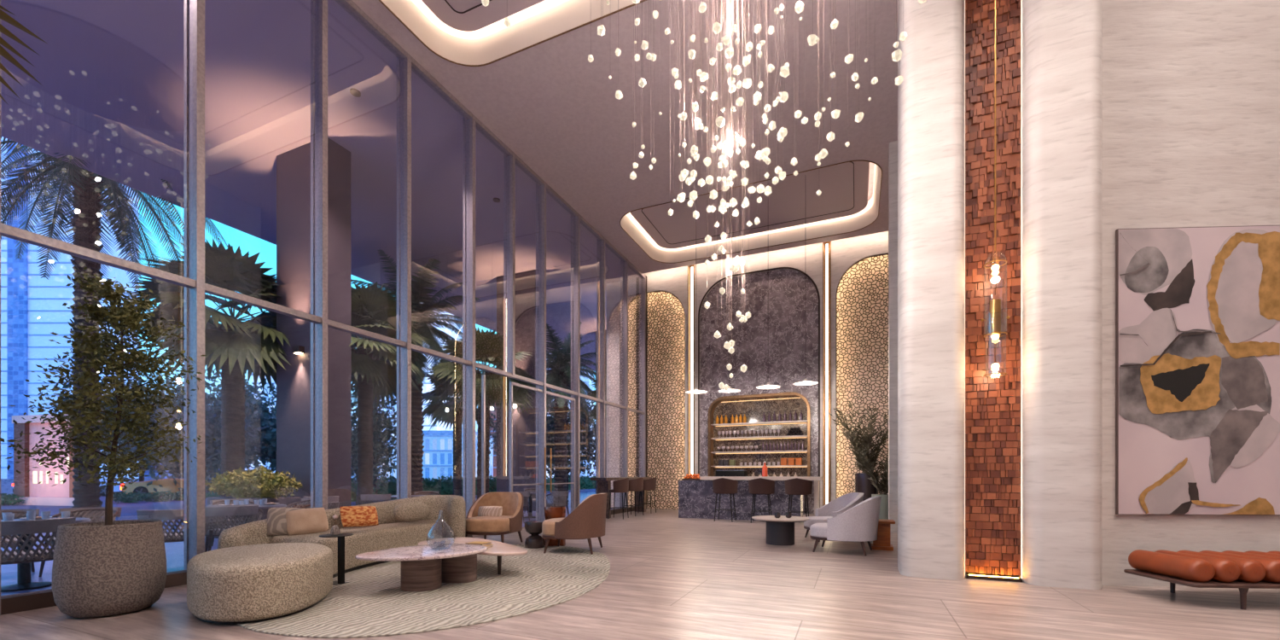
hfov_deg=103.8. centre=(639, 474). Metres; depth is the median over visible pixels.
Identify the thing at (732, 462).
tin
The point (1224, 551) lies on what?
bolster
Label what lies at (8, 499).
flowering bush
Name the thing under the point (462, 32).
cove
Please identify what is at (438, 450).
office block
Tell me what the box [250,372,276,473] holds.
office tower
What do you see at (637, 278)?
window mullion
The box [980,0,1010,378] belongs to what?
glass pendant
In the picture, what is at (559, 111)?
ceiling
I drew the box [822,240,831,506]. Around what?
channel
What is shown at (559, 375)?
date palm
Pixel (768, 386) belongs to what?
pendant
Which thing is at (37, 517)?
plate
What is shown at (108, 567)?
potted tree
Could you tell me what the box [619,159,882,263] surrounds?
cove
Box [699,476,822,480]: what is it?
countertop
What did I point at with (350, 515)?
throw pillow
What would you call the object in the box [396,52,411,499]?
window mullion
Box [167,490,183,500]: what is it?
flowering bush
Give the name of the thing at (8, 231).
window mullion
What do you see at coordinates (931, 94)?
wall pillar
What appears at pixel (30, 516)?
water glass
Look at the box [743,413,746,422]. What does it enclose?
bottle
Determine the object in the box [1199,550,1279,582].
bolster
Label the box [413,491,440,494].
woven chair
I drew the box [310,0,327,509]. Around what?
window mullion
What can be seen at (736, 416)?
bottle
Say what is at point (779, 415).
bottle
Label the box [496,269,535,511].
pillar
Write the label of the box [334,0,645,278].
window mullion
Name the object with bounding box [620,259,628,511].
window mullion
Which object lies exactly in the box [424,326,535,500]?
fan palm
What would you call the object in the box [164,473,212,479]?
parked car
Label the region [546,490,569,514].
woven chair
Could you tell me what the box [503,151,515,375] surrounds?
window mullion
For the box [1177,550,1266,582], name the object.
bolster
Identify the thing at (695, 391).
pendant
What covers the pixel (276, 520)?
throw pillow
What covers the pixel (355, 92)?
recessed light
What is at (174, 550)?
terrace
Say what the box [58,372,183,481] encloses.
leafy tree
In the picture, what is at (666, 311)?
lattice screen
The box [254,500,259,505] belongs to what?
water glass
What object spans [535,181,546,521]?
window mullion
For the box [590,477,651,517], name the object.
table
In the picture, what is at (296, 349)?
wall lamp
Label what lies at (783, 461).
gift box
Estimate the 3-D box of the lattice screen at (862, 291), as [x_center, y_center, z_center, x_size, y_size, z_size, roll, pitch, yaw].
[7.358,-2.785,15.382,2.850,8.091,0.502,0,0,23]
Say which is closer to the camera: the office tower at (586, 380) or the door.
the door
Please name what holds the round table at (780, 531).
on the floor
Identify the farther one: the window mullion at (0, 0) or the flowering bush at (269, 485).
the flowering bush at (269, 485)
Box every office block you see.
[138,461,219,477]
[351,442,396,478]
[421,430,494,480]
[489,402,496,477]
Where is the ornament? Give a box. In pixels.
[330,514,340,535]
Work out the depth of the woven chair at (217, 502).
9.05 m
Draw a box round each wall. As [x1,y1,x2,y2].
[606,231,888,507]
[888,140,897,532]
[965,455,1018,577]
[1101,0,1279,586]
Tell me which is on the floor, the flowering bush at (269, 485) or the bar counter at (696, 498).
the bar counter at (696, 498)
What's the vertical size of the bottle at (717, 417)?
0.340 m
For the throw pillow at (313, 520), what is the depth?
6.38 m
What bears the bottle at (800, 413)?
on the shelving
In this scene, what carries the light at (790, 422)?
attached to the shelving
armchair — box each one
[465,492,523,542]
[541,493,607,554]
[803,492,863,541]
[809,496,881,556]
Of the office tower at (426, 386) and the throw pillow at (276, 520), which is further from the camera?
the office tower at (426, 386)
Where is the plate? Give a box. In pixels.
[19,516,52,518]
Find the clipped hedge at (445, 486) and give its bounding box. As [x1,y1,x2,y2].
[351,475,595,506]
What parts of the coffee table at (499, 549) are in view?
leg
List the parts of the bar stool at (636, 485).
backrest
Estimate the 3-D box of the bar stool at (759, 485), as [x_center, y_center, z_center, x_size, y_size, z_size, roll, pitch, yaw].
[3.164,0.671,13.072,0.686,1.161,0.550,0,0,20]
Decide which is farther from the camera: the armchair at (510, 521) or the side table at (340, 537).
the armchair at (510, 521)
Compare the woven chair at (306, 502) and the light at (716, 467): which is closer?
the woven chair at (306, 502)
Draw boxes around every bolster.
[1128,549,1215,581]
[1154,549,1240,582]
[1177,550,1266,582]
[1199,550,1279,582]
[1221,550,1279,560]
[1245,550,1279,557]
[1268,550,1279,553]
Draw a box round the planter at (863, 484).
[855,473,878,500]
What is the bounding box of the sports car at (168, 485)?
[120,477,215,498]
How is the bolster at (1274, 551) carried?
on the daybed
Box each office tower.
[0,136,138,478]
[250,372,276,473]
[378,395,396,443]
[421,308,456,430]
[456,319,462,430]
[546,353,570,478]
[570,369,593,477]
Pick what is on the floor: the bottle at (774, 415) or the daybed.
the daybed
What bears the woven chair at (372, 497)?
on the terrace
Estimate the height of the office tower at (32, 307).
128.581 m
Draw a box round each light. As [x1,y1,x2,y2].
[349,88,360,97]
[493,197,500,202]
[715,422,807,426]
[715,437,794,440]
[715,452,794,453]
[715,466,794,467]
[721,397,797,402]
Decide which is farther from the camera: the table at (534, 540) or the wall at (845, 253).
the wall at (845, 253)
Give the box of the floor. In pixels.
[0,507,1279,639]
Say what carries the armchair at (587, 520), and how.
on the area rug
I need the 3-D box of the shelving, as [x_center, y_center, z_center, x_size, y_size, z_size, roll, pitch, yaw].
[3.984,-1.177,16.863,3.350,2.955,0.580,0,0,23]
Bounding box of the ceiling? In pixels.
[351,0,897,273]
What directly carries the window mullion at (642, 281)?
attached to the wall at (845, 253)
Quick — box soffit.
[0,0,639,371]
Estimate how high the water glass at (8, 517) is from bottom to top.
0.100 m
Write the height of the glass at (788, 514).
0.100 m
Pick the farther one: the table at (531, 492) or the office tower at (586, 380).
the office tower at (586, 380)
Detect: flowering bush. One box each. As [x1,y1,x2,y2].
[0,493,25,505]
[104,490,147,503]
[138,490,180,501]
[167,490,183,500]
[204,465,302,538]
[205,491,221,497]
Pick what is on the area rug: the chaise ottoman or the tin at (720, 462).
the chaise ottoman
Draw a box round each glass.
[1,512,12,521]
[4,513,14,521]
[26,512,36,520]
[40,511,50,519]
[60,511,70,517]
[224,500,230,505]
[232,500,238,505]
[244,499,249,504]
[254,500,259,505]
[259,499,264,505]
[773,512,780,517]
[785,512,791,517]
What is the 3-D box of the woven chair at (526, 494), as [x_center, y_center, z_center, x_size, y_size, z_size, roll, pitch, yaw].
[-3.265,0.866,13.400,0.673,0.832,0.655,0,0,3]
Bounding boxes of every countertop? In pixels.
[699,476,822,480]
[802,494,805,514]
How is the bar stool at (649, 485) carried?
on the floor
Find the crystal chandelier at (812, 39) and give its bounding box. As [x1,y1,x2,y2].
[481,0,926,390]
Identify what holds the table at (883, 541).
on the floor
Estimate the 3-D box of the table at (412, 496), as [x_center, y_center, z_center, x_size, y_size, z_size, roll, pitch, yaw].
[-5.755,0.905,12.399,1.020,0.750,1.020,0,0,23]
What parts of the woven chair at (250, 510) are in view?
leg, leg, seat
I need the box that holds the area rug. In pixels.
[236,544,610,638]
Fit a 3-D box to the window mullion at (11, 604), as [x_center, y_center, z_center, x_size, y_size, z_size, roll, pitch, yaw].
[-4.566,1.180,7.283,0.180,0.140,23.750,0,0,23]
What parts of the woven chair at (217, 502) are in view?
rail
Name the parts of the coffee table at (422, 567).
leg, leg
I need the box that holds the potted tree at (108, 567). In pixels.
[0,266,215,617]
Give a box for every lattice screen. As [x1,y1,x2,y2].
[628,290,685,509]
[835,253,888,499]
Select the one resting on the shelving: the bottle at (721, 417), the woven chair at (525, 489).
the bottle at (721, 417)
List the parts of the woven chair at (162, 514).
seat, seat rail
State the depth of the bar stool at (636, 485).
15.03 m
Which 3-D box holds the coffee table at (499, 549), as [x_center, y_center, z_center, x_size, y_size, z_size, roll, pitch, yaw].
[-2.120,1.074,6.594,1.901,0.318,1.027,0,0,23]
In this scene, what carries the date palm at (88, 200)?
on the terrace
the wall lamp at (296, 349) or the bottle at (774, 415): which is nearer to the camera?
the wall lamp at (296, 349)
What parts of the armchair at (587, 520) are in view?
leg, seat, frame, backrest, leg, leg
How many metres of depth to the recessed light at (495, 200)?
13.02 m
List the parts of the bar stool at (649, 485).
backrest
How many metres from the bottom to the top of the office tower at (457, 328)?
64.635 m
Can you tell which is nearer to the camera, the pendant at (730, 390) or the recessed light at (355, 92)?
the recessed light at (355, 92)
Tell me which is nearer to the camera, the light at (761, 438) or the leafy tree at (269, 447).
the light at (761, 438)
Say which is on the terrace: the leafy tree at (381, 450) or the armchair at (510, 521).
the leafy tree at (381, 450)
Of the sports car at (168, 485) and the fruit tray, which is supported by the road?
the sports car at (168, 485)
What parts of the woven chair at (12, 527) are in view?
seat rail, seat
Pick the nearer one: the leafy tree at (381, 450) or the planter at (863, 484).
the planter at (863, 484)
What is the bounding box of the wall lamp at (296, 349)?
[291,345,304,354]
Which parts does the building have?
panel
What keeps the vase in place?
on the coffee table at (422, 567)
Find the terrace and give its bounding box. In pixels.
[0,490,613,595]
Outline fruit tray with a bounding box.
[681,478,703,480]
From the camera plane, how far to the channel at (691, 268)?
17.52 m
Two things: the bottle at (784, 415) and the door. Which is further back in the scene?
the bottle at (784, 415)
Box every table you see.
[0,517,91,592]
[244,503,286,523]
[318,533,353,585]
[354,543,487,591]
[390,494,426,498]
[417,537,527,574]
[523,491,547,517]
[524,520,545,548]
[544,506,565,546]
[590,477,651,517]
[751,515,808,545]
[870,519,895,551]
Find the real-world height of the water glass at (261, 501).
0.100 m
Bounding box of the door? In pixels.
[475,370,575,536]
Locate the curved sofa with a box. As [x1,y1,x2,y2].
[217,494,465,577]
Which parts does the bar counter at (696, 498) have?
panel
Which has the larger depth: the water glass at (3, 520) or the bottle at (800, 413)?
the bottle at (800, 413)
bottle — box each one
[715,414,719,424]
[720,414,723,424]
[724,413,727,423]
[730,413,733,423]
[734,413,738,423]
[738,413,742,423]
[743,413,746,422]
[762,461,767,477]
[773,411,776,421]
[778,411,781,421]
[783,410,786,421]
[788,410,791,420]
[794,410,797,420]
[799,409,802,420]
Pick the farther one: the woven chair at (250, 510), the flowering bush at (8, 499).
the flowering bush at (8, 499)
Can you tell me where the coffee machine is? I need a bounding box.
[715,470,747,480]
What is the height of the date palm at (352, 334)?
9.110 m
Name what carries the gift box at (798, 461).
on the shelving
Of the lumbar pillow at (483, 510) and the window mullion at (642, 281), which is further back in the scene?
the window mullion at (642, 281)
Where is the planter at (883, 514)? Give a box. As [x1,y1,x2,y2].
[871,494,888,519]
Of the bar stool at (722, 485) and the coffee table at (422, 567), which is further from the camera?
the bar stool at (722, 485)
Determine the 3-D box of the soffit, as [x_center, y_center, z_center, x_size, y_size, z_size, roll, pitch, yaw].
[-4.372,-7.400,19.862,9.420,0.500,57.000,0,0,23]
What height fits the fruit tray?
0.047 m
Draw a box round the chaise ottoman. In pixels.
[186,542,332,623]
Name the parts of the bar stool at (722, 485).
leg, leg, backrest, leg, leg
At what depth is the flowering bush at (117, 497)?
23.68 m
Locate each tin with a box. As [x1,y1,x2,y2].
[718,459,723,465]
[723,459,728,465]
[729,459,735,465]
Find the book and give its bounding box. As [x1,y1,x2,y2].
[465,541,491,546]
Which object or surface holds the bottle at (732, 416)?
on the shelving
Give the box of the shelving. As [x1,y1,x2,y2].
[707,391,810,480]
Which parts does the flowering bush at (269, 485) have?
crown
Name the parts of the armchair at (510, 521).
frame, seat, leg, leg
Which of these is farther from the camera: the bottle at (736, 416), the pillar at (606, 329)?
the pillar at (606, 329)
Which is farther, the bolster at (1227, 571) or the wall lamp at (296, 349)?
the wall lamp at (296, 349)
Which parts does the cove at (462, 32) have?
ceiling panel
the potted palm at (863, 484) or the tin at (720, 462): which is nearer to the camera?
the potted palm at (863, 484)
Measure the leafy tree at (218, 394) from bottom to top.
9.750 m
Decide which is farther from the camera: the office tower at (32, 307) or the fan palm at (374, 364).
the office tower at (32, 307)
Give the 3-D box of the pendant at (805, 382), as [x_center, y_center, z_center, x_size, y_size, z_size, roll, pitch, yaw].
[4.151,-4.906,12.586,0.600,5.308,0.600,0,0,23]
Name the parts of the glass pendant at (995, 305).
rod, glass, bulb, bulb, bulb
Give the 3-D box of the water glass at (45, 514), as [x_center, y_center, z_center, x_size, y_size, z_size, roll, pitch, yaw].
[-6.937,0.480,5.858,0.076,0.100,0.076,0,0,23]
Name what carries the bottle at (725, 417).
on the shelving
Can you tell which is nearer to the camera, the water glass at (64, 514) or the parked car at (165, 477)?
the water glass at (64, 514)
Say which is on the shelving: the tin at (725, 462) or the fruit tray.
the tin at (725, 462)
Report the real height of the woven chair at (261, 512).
0.832 m
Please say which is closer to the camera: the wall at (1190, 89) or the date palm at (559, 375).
the wall at (1190, 89)
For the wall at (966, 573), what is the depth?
6.11 m
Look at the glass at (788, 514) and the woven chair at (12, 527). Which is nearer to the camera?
the woven chair at (12, 527)
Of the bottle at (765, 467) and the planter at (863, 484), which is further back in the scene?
the bottle at (765, 467)
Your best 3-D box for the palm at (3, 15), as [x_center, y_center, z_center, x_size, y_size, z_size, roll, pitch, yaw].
[-4.715,-1.084,2.345,2.197,4.668,2.310,0,0,23]
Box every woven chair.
[0,509,39,572]
[0,517,75,564]
[38,506,121,576]
[136,509,183,542]
[204,505,258,552]
[206,504,263,545]
[209,498,254,546]
[284,498,310,508]
[302,495,340,509]
[359,494,391,504]
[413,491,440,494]
[518,490,530,523]
[523,488,535,513]
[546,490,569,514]
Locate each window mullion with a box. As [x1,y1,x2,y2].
[0,0,0,615]
[0,223,644,414]
[0,506,634,615]
[183,0,204,570]
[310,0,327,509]
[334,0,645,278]
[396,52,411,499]
[462,114,475,537]
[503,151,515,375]
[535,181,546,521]
[570,213,580,512]
[596,237,605,494]
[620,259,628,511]
[636,275,647,509]
[639,276,645,477]
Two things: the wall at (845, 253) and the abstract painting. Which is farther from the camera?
the wall at (845, 253)
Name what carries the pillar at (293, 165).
on the terrace
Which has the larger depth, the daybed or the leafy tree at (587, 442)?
the leafy tree at (587, 442)
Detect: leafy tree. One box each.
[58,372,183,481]
[120,386,268,503]
[123,366,273,469]
[216,378,276,472]
[351,383,396,505]
[488,401,570,477]
[546,395,595,496]
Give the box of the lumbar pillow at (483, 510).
[477,506,502,516]
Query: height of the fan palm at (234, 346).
6.231 m
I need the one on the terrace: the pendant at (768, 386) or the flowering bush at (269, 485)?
the flowering bush at (269, 485)
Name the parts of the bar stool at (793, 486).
backrest, leg, leg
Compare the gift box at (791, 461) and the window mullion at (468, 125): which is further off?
the gift box at (791, 461)
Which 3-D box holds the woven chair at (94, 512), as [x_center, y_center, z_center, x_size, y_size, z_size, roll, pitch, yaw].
[-7.342,0.866,6.618,0.655,0.832,0.673,0,0,-22]
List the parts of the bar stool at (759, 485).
leg, leg, backrest, leg, leg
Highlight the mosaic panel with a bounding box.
[965,0,1022,581]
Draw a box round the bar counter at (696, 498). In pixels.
[678,476,822,520]
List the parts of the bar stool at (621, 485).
leg, leg, backrest, leg, leg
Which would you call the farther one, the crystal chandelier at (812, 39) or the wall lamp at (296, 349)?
the wall lamp at (296, 349)
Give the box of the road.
[0,477,549,519]
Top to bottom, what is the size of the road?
0.400 m
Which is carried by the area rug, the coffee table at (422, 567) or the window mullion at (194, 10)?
the coffee table at (422, 567)
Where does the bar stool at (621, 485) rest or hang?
on the floor
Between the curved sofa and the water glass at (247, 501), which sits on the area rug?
the curved sofa
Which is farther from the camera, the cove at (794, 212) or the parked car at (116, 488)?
the parked car at (116, 488)
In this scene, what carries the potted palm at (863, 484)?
on the floor
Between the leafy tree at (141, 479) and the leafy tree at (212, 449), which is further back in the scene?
the leafy tree at (141, 479)
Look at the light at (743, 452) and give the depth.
17.18 m
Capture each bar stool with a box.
[607,477,628,519]
[622,477,643,516]
[638,477,656,512]
[712,477,738,522]
[748,477,774,523]
[784,477,812,517]
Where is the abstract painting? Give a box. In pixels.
[1115,225,1279,515]
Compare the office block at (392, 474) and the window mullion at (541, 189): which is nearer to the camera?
the window mullion at (541, 189)
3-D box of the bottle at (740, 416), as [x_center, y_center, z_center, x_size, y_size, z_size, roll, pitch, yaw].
[3.436,-1.910,17.132,0.110,0.340,0.110,0,0,12]
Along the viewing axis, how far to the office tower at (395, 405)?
190.00 m
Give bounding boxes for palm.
[0,5,46,104]
[0,136,227,521]
[124,235,291,496]
[349,281,432,505]
[351,249,480,494]
[351,333,430,500]
[422,359,495,495]
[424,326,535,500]
[546,321,606,504]
[583,360,606,424]
[827,400,888,500]
[855,440,888,519]
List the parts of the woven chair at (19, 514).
seat, rail, leg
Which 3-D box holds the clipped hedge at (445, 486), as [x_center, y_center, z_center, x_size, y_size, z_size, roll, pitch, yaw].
[-7.877,0.779,31.447,1.623,1.554,28.873,0,0,23]
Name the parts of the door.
handle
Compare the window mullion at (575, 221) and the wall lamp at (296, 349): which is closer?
the wall lamp at (296, 349)
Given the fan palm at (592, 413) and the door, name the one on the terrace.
the fan palm at (592, 413)
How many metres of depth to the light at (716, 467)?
17.13 m
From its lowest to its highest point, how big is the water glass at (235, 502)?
0.100 m
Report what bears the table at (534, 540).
on the area rug
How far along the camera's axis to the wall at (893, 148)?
10.77 m
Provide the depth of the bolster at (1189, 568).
4.87 m
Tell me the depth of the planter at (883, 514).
12.59 m
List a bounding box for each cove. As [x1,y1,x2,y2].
[378,0,647,66]
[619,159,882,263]
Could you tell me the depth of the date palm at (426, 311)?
16.77 m
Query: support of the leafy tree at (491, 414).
on the terrace
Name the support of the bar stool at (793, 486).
on the floor
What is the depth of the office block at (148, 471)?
200.00 m
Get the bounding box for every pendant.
[685,387,707,394]
[717,386,740,392]
[756,382,779,389]
[792,378,818,385]
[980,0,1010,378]
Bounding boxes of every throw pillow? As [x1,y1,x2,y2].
[266,507,302,535]
[285,507,328,535]
[339,506,378,526]
[393,501,429,522]
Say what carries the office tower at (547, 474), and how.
on the road
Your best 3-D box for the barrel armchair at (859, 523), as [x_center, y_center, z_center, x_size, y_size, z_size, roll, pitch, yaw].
[3.340,0.802,8.162,1.068,0.904,0.978,0,0,31]
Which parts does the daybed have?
leg, leg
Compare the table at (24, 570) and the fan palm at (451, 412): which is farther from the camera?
the fan palm at (451, 412)
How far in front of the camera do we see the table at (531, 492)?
14.87 m
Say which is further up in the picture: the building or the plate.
the building
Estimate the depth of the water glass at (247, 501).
8.64 m
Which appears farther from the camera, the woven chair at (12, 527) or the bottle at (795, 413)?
the bottle at (795, 413)
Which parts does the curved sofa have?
backrest, seat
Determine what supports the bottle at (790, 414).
on the shelving
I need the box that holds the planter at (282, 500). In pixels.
[206,496,300,538]
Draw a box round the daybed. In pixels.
[1123,569,1279,610]
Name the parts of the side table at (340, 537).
post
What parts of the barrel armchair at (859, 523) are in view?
leg, seat, frame, backrest, leg, leg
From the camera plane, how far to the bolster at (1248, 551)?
5.11 m
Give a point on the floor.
(670, 577)
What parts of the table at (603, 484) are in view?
leg, leg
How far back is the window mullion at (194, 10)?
5.83 m
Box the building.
[11,413,75,506]
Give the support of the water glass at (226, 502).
on the table at (265, 506)
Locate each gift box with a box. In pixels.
[780,458,787,465]
[787,458,794,465]
[795,457,802,465]
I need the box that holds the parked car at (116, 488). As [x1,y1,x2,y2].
[11,478,125,496]
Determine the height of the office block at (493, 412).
26.030 m
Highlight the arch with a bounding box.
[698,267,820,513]
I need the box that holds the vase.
[426,510,455,549]
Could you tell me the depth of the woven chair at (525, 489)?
16.46 m
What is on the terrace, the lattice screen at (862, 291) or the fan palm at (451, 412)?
the fan palm at (451, 412)
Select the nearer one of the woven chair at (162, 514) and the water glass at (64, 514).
the water glass at (64, 514)
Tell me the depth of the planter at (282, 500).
9.91 m
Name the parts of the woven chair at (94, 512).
leg, rail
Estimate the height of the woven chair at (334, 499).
0.832 m
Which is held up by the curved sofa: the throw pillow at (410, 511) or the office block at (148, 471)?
the throw pillow at (410, 511)
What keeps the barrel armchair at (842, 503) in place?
on the floor
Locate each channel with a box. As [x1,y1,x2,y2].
[687,264,694,474]
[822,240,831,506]
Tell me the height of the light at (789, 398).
0.015 m
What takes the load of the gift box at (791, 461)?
on the shelving
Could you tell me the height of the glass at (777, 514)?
0.100 m
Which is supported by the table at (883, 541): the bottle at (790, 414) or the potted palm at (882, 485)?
the potted palm at (882, 485)
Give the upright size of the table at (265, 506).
0.750 m
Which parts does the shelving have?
shelf, shelf, shelf, shelf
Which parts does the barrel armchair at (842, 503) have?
seat, backrest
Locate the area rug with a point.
(373, 603)
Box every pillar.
[276,137,351,509]
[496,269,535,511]
[595,329,606,494]
[897,0,965,580]
[1018,0,1101,589]
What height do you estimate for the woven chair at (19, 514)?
0.832 m
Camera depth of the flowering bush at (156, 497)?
24.78 m
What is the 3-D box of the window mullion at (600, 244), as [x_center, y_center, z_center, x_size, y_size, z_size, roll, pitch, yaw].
[-1.173,-2.940,15.169,0.235,8.380,0.110,0,0,23]
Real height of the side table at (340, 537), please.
0.567 m

